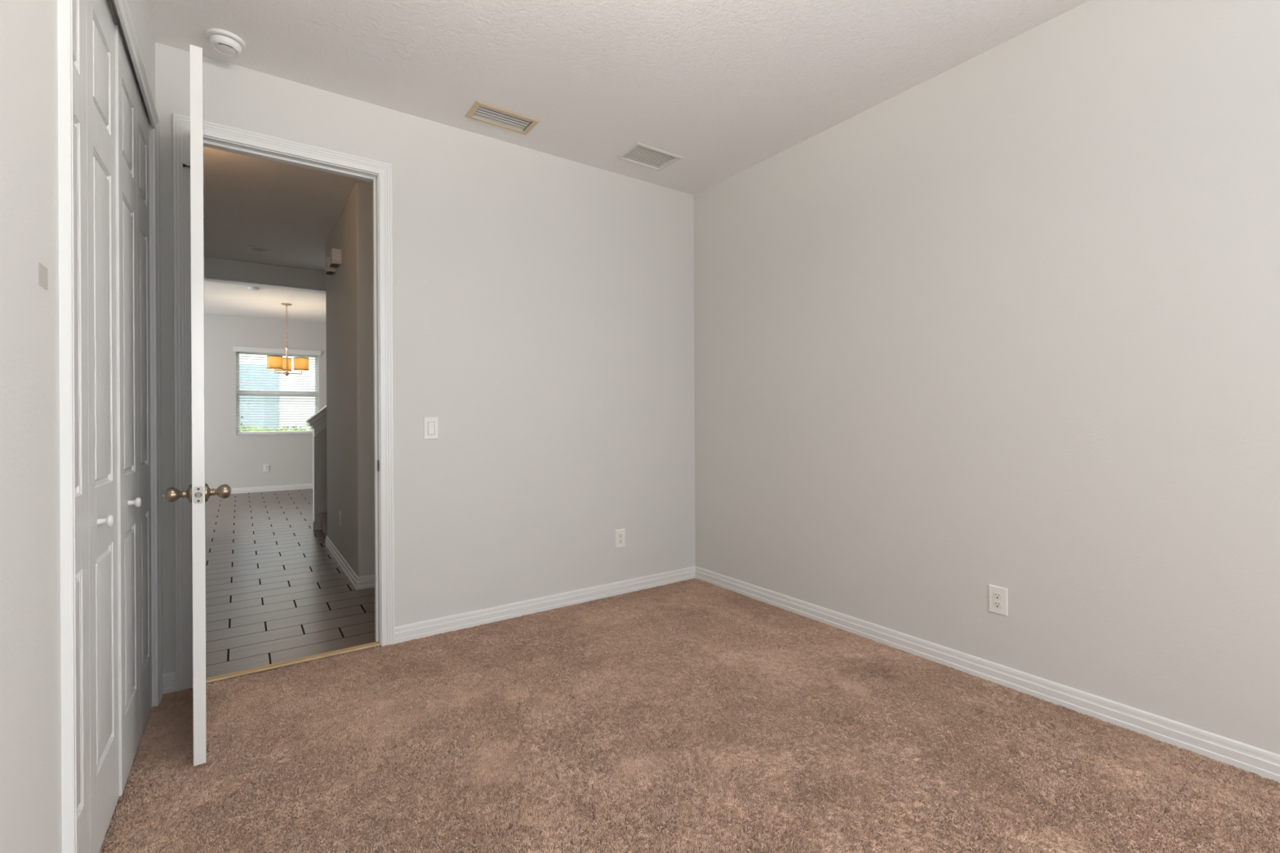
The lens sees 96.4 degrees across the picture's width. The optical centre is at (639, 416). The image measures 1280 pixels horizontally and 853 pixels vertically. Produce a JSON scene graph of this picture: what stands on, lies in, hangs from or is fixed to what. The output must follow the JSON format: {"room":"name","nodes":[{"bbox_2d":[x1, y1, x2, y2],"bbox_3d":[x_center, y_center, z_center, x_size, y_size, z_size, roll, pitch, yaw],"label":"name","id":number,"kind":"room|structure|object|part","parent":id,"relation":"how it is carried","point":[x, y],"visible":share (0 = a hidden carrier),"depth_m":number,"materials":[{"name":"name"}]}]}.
{"room":"empty bedroom","nodes":[
{"label":"empty bedroom","id":0,"kind":"room"},
{"bbox_2d":[0,0,155,852],"bbox_3d":[-0.649,0.279,0.318,0.115,3.845,5.250,0,0,-35],"label":"wall","id":1,"kind":"structure","parent":0,"point":[31,764],"depth_m":0.98,"materials":[{"name":"white paint"}]},
{"bbox_2d":[38,262,48,289],"bbox_3d":[-1.092,-0.256,1.048,0.001,0.040,0.056,0,0,-35],"label":"drywall patch","id":2,"kind":"object","parent":1,"relation":"attached to","point":[42,270],"visible":1,"depth_m":1.04,"materials":[{"name":"grey paint"}]},
{"bbox_2d":[72,0,119,852],"bbox_3d":[-1.434,-0.020,1.489,0.068,2.423,0.731,0,0,-34],"label":"door","id":3,"kind":"structure","parent":1,"relation":"in","point":[93,23],"depth_m":1.55,"materials":[{"name":"white wood"}]},
{"bbox_3d":[-1.470,0.289,1.575,0.034,0.034,0.034,0,0,-35],"label":"knob","id":4,"kind":"part","parent":3,"relation":"part of","materials":[{"name":"white paint"}]},
{"bbox_2d":[57,0,162,852],"bbox_3d":[-1.658,-0.029,1.770,0.132,2.494,1.603,0,0,-35],"label":"door frame","id":5,"kind":"structure","parent":1,"relation":"attached to","point":[65,147],"depth_m":1.15,"materials":[{"name":"white paint"}]},
{"bbox_2d":[106,0,135,78],"bbox_3d":[-1.655,-1.244,1.776,0.044,0.018,1.449,0,0,-35],"label":"door track","id":6,"kind":"object","parent":1,"relation":"attached to","point":[109,2],"visible":0.11,"depth_m":1.77,"materials":[{"name":"grey metal"}]},
{"bbox_2d":[115,24,151,795],"bbox_3d":[-1.836,-0.018,2.087,0.069,2.423,0.701,0,0,-35],"label":"door","id":7,"kind":"structure","parent":6,"relation":"hanging from","point":[131,120],"depth_m":2.00,"materials":[{"name":"white wood"}]},
{"bbox_3d":[-1.700,0.290,1.926,0.034,0.034,0.034,0,0,-35],"label":"knob","id":8,"kind":"part","parent":7,"relation":"part of","materials":[{"name":"white paint"}]},
{"bbox_2d":[204,256,325,289],"bbox_3d":[-3.291,-1.523,6.653,3.900,0.213,0.145,0,0,-35],"label":"wall header","id":9,"kind":"structure","parent":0,"point":[214,267],"depth_m":6.07,"materials":[{"name":"white paint"}]},
{"bbox_2d":[204,276,325,293],"bbox_3d":[-3.134,-1.410,6.762,3.519,0.014,0.155,0,0,-35],"label":"trim","id":10,"kind":"structure","parent":9,"relation":"attached to","point":[206,278],"depth_m":6.10,"materials":[{"name":"white paint"}]},
{"bbox_2d":[204,313,326,488],"bbox_3d":[-6.661,-0.189,9.118,7.200,2.845,0.160,0,0,-35],"label":"wall","id":11,"kind":"structure","parent":0,"point":[231,460],"depth_m":9.23,"materials":[{"name":"white paint"}]},
{"bbox_2d":[263,464,269,471],"bbox_3d":[-6.126,0.847,9.386,0.079,0.124,0.009,0,0,-35],"label":"wall outlet","id":12,"kind":"object","parent":11,"relation":"attached to","point":[266,467],"visible":1,"depth_m":9.38,"materials":[{"name":"white plastic"}]},
{"bbox_2d":[231,483,312,493],"bbox_3d":[-6.480,1.198,9.133,6.300,0.091,0.015,0,0,-35],"label":"baseboard","id":13,"kind":"structure","parent":11,"relation":"attached to","point":[248,490],"depth_m":9.42,"materials":[{"name":"white paint"}]},
{"bbox_2d":[235,351,318,435],"bbox_3d":[-6.029,-0.381,9.548,1.168,1.376,0.162,0,0,-35],"label":"window","id":14,"kind":"structure","parent":11,"relation":"in","point":[237,365],"depth_m":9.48,"materials":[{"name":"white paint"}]},
{"bbox_3d":[-5.982,0.302,9.487,1.168,0.010,0.012,0,0,-35],"label":"sill","id":15,"kind":"part","parent":14,"relation":"part of","materials":[{"name":"white paint"}]},
{"bbox_2d":[233,346,320,434],"bbox_3d":[-6.001,-0.418,9.508,1.230,1.414,0.089,0,0,-35],"label":"window blind","id":16,"kind":"object","parent":14,"relation":"attached to","point":[236,348],"visible":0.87,"depth_m":9.47,"materials":[{"name":"white plastic"}]},
{"bbox_3d":[-6.006,0.279,9.521,1.148,0.020,0.052,0,0,-35],"label":"rail","id":17,"kind":"part","parent":16,"relation":"part of","materials":[{"name":"white plastic"}]},
{"bbox_2d":[314,427,327,520],"bbox_3d":[-2.521,-0.336,6.861,2.412,3.094,0.120,0,0,-35],"label":"wall","id":18,"kind":"structure","parent":0,"point":[321,438],"depth_m":6.15,"materials":[{"name":"white paint"}]},
{"bbox_2d":[312,435,315,520],"bbox_3d":[-3.510,0.664,6.164,0.016,0.904,0.144,0,0,-35],"label":"trim","id":19,"kind":"structure","parent":18,"relation":"attached to","point":[313,437],"depth_m":6.11,"materials":[{"name":"white paint"}]},
{"bbox_2d":[312,520,317,530],"bbox_3d":[-3.464,1.166,6.103,0.045,0.100,0.030,0,0,-35],"label":"trim","id":20,"kind":"structure","parent":18,"relation":"attached to","point":[314,522],"depth_m":6.09,"materials":[{"name":"white paint"}]},
{"bbox_2d":[305,404,326,435],"bbox_3d":[-2.642,-0.855,6.779,2.275,2.117,0.230,0,0,-35],"label":"cap","id":21,"kind":"object","parent":18,"relation":"attached to","point":[317,422],"visible":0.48,"depth_m":6.12,"materials":[{"name":"white paint"}]},
{"bbox_3d":[-2.634,-0.878,6.784,2.255,2.019,0.190,0,0,-35],"label":"crown moulding","id":22,"kind":"part","parent":21,"relation":"part of","materials":[{"name":"white paint"}]},
{"bbox_2d":[317,499,327,529],"bbox_3d":[-2.474,0.217,6.811,2.396,1.988,0.011,0,0,-35],"label":"trim","id":23,"kind":"structure","parent":18,"relation":"attached to","point":[322,508],"depth_m":6.14,"materials":[{"name":"white paint"}]},
{"bbox_2d":[325,182,374,577],"bbox_3d":[-1.493,-0.217,5.403,2.403,2.845,1.728,0,0,-35],"label":"wall","id":24,"kind":"structure","parent":0,"point":[349,291],"depth_m":4.16,"materials":[{"name":"white paint"}]},
{"bbox_2d":[324,256,336,275],"bbox_3d":[-2.630,-1.276,4.859,0.074,0.123,0.150,0,0,-35],"label":"door chime","id":25,"kind":"object","parent":24,"relation":"attached to","point":[329,270],"visible":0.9,"depth_m":4.81,"materials":[{"name":"white plastic"}]},
{"bbox_2d":[324,268,336,275],"bbox_3d":[-2.630,-1.226,4.859,0.072,0.024,0.146,0,0,-35],"label":"grille","id":26,"kind":"object","parent":25,"relation":"attached to","point":[328,271],"depth_m":4.82,"materials":[{"name":"grey"}]},
{"bbox_2d":[328,248,341,267],"bbox_3d":[-2.463,-1.277,4.621,0.074,0.123,0.150,0,0,-35],"label":"door chime","id":27,"kind":"object","parent":24,"relation":"attached to","point":[335,254],"visible":1,"depth_m":4.57,"materials":[{"name":"white plastic"}]},
{"bbox_2d":[328,260,341,267],"bbox_3d":[-2.463,-1.227,4.621,0.072,0.024,0.146,0,0,-35],"label":"grille","id":28,"kind":"object","parent":27,"relation":"attached to","point":[333,264],"depth_m":4.58,"materials":[{"name":"grey"}]},
{"bbox_2d":[338,511,341,527],"bbox_3d":[-2.454,0.839,4.681,0.009,0.124,0.079,0,0,-35],"label":"wall outlet","id":29,"kind":"object","parent":24,"relation":"attached to","point":[340,512],"visible":1,"depth_m":4.67,"materials":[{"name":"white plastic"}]},
{"bbox_2d":[324,535,357,589],"bbox_3d":[-2.475,1.175,4.709,0.015,0.096,1.758,0,0,-35],"label":"baseboard","id":30,"kind":"structure","parent":24,"relation":"attached to","point":[350,574],"depth_m":4.55,"materials":[{"name":"white paint"}]},
{"bbox_2d":[355,574,374,590],"bbox_3d":[-0.991,1.167,4.685,2.418,0.096,0.015,0,0,-35],"label":"baseboard","id":31,"kind":"structure","parent":24,"relation":"attached to","point":[367,581],"depth_m":4.02,"materials":[{"name":"white paint"}]},
{"bbox_2d":[155,42,695,673],"bbox_3d":[-1.141,0.281,3.249,3.944,3.845,0.115,0,0,-35],"label":"wall","id":32,"kind":"structure","parent":0,"point":[543,303],"depth_m":3.43,"materials":[{"name":"white paint"}]},
{"bbox_2d":[162,671,175,693],"bbox_3d":[-2.076,1.174,2.511,0.058,0.091,0.015,0,0,-35],"label":"baseboard","id":33,"kind":"structure","parent":32,"relation":"attached to","point":[168,678],"depth_m":2.51,"materials":[{"name":"white paint"}]},
{"bbox_2d":[162,44,231,766],"bbox_3d":[-1.745,-0.036,2.262,0.190,2.459,0.793,0,0,-37],"label":"door","id":34,"kind":"structure","parent":32,"relation":"in","point":[198,492],"depth_m":1.96,"materials":[{"name":"white paint"}]},
{"bbox_3d":[-1.591,0.269,1.972,0.075,0.066,0.066,0,0,-37],"label":"knob","id":35,"kind":"part","parent":34,"relation":"part of","materials":[{"name":"brown metal"}]},
{"bbox_3d":[-1.510,0.269,1.956,0.025,0.057,0.002,0,0,-37],"label":"latch plate","id":36,"kind":"part","parent":34,"relation":"part of","materials":[{"name":"silver metal"}]},
{"bbox_3d":[-1.502,0.269,2.039,0.075,0.066,0.066,0,0,-37],"label":"knob","id":37,"kind":"part","parent":34,"relation":"part of","materials":[{"name":"brown metal"}]},
{"bbox_2d":[172,112,395,691],"bbox_3d":[-1.719,-0.061,2.835,0.908,2.558,0.132,0,0,-35],"label":"door frame","id":38,"kind":"structure","parent":32,"relation":"attached to","point":[180,123],"depth_m":2.77,"materials":[{"name":"white paint"}]},
{"bbox_3d":[-1.383,0.260,3.023,0.003,0.058,0.038,0,0,-35],"label":"strike plate","id":39,"kind":"part","parent":38,"relation":"part of","materials":[{"name":"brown metal"}]},
{"bbox_2d":[423,417,438,439],"bbox_3d":[-1.154,0.066,3.164,0.079,0.124,0.011,0,0,-35],"label":"light switch","id":40,"kind":"object","parent":32,"relation":"attached to","point":[430,424],"visible":1,"depth_m":3.16,"materials":[{"name":"white plastic"}]},
{"bbox_2d":[394,565,695,644],"bbox_3d":[-0.446,1.166,3.655,2.108,0.091,0.015,0,0,-35],"label":"baseboard","id":41,"kind":"structure","parent":32,"relation":"attached to","point":[418,630],"depth_m":3.50,"materials":[{"name":"white paint"}]},
{"bbox_2d":[615,528,625,548],"bbox_3d":[-0.133,0.828,3.878,0.079,0.124,0.009,0,0,-35],"label":"wall outlet","id":42,"kind":"object","parent":32,"relation":"attached to","point":[620,534],"visible":1,"depth_m":3.88,"materials":[{"name":"white plastic"}]},
{"bbox_2d":[146,0,1089,322],"bbox_3d":[-2.834,-1.692,3.649,7.200,0.120,13.600,0,0,-35],"label":"ceiling","id":43,"kind":"structure","parent":0,"point":[726,87],"depth_m":2.72,"materials":[{"name":"white paint"}]},
{"bbox_2d":[204,28,245,56],"bbox_3d":[-1.800,-1.614,2.485,0.145,0.047,0.145,0,0,-35],"label":"smoke detector","id":44,"kind":"object","parent":43,"relation":"attached to","point":[224,42],"visible":1,"depth_m":2.46,"materials":[{"name":"white plastic"}]},
{"bbox_2d":[248,286,259,290],"bbox_3d":[-4.859,-1.603,7.199,0.122,0.036,0.122,0,0,-35],"label":"ceiling detector","id":45,"kind":"object","parent":43,"relation":"attached to","point":[251,288],"visible":1,"depth_m":7.16,"materials":[{"name":"white plastic"}]},
{"bbox_2d":[247,246,270,252],"bbox_3d":[-3.712,-1.623,5.567,0.186,0.008,0.186,0,0,-35],"label":"recessed light","id":46,"kind":"object","parent":43,"relation":"in","point":[257,249],"visible":1,"depth_m":5.56,"materials":[{"name":"white plastic"}]},
{"bbox_2d":[266,302,309,375],"bbox_3d":[-5.095,-1.101,8.272,0.516,1.037,0.496,0,0,-35],"label":"chandelier","id":47,"kind":"object","parent":43,"relation":"hanging from","point":[278,363],"visible":1,"depth_m":8.21,"materials":[{"name":"fabric"}]},
{"bbox_3d":[-5.139,-0.757,8.054,0.189,0.175,0.189,0,0,-35],"label":"lamp shade","id":48,"kind":"part","parent":47,"relation":"part of","materials":[{"name":"yellow fabric"}]},
{"bbox_3d":[-5.084,-0.799,8.235,0.060,0.432,0.060,0,0,-35],"label":"stem","id":49,"kind":"part","parent":47,"relation":"part of","materials":[{"name":"silver metal"}]},
{"bbox_3d":[-5.087,-1.295,8.235,0.021,0.585,0.021,0,0,-10],"label":"chain","id":50,"kind":"part","parent":47,"relation":"part of","materials":[{"name":"grey metal"}]},
{"bbox_3d":[-5.213,-0.757,8.374,0.189,0.175,0.189,0,0,-35],"label":"lamp shade","id":51,"kind":"part","parent":47,"relation":"part of","materials":[{"name":"yellow fabric"}]},
{"bbox_3d":[-4.899,-0.759,8.278,0.189,0.175,0.189,0,0,-35],"label":"lamp shade","id":52,"kind":"part","parent":47,"relation":"part of","materials":[{"name":"yellow fabric"}]},
{"bbox_2d":[464,100,540,134],"bbox_3d":[-0.757,-1.690,3.154,0.360,0.107,0.196,0,0,-35],"label":"ceiling vent","id":53,"kind":"object","parent":43,"relation":"in","point":[479,108],"visible":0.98,"depth_m":3.15,"materials":[{"name":"white metal"}]},
{"bbox_2d":[614,142,683,171],"bbox_3d":[0.056,-1.659,3.638,0.358,0.037,0.254,0,0,-35],"label":"ceiling vent","id":54,"kind":"object","parent":43,"relation":"in","point":[638,151],"visible":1,"depth_m":3.64,"materials":[{"name":"white metal"}]},
{"bbox_2d":[99,577,1279,852],"label":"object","id":55,"kind":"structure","parent":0,"point":[811,655],"depth_m":2.02,"materials":[{"name":"brown carpet"}]},
{"bbox_2d":[102,488,1279,852],"bbox_3d":[-2.818,1.244,3.649,7.200,0.058,13.200,0,0,-35],"label":"floor","id":56,"kind":"structure","parent":0,"point":[275,592],"depth_m":3.91,"materials":[{"name":"grey tile"}]},
{"bbox_2d":[206,641,379,683],"bbox_3d":[-1.694,1.203,2.809,0.766,0.011,0.042,0,0,-35],"label":"threshold strip","id":57,"kind":"object","parent":56,"relation":"on","point":[222,677],"visible":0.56,"depth_m":2.79,"materials":[{"name":"brown wood"}]},
{"bbox_2d":[318,512,327,535],"bbox_3d":[-2.337,0.482,6.395,2.124,1.456,0.831,0,0,-35],"label":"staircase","id":58,"kind":"structure","parent":56,"relation":"on","point":[323,516],"depth_m":5.93,"materials":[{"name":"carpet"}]},
{"bbox_2d":[693,0,1279,755],"bbox_3d":[2.019,-0.235,2.069,0.120,2.845,5.450,0,0,-35],"label":"wall","id":59,"kind":"structure","parent":0,"point":[1010,319],"depth_m":2.44,"materials":[{"name":"white paint"}]},
{"bbox_2d":[695,566,1279,782],"bbox_3d":[1.914,1.153,2.112,0.015,0.091,5.250,0,0,-35],"label":"baseboard","id":60,"kind":"structure","parent":59,"relation":"attached to","point":[1264,763],"depth_m":2.41,"materials":[{"name":"white paint"}]},
{"bbox_2d":[988,584,1008,616],"bbox_3d":[1.601,0.823,2.560,0.009,0.124,0.079,0,0,-35],"label":"wall outlet","id":61,"kind":"object","parent":59,"relation":"attached to","point":[997,596],"visible":1,"depth_m":2.56,"materials":[{"name":"white plastic"}]},
{"bbox_2d":[993,600,1001,608],"bbox_3d":[1.599,0.842,2.558,0.002,0.028,0.034,0,0,-35],"label":"receptacle","id":62,"kind":"object","parent":61,"relation":"attached to","point":[997,604],"depth_m":2.56,"materials":[{"name":"white plastic"}]},
{"bbox_2d":[993,592,1001,599],"bbox_3d":[1.598,0.803,2.558,0.002,0.028,0.034,0,0,-35],"label":"receptacle","id":63,"kind":"object","parent":61,"relation":"attached to","point":[997,596],"depth_m":2.56,"materials":[{"name":"white plastic"}]},
{"label":"outside","id":64,"kind":"structure","parent":0,"visible":0},
{"bbox_3d":[-13.421,1.544,23.998,60.000,0.150,31.800,0,0,-35],"label":"ground","id":65,"kind":"structure","parent":64,"visible":0},
{"bbox_2d":[240,424,312,431],"bbox_3d":[-7.132,0.740,12.409,6.272,1.426,0.877,0,0,-35],"label":"hedge","id":66,"kind":"object","parent":65,"relation":"on","point":[240,424],"visible":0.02,"depth_m":12.02,"materials":[{"name":"green plant"}]}
]}

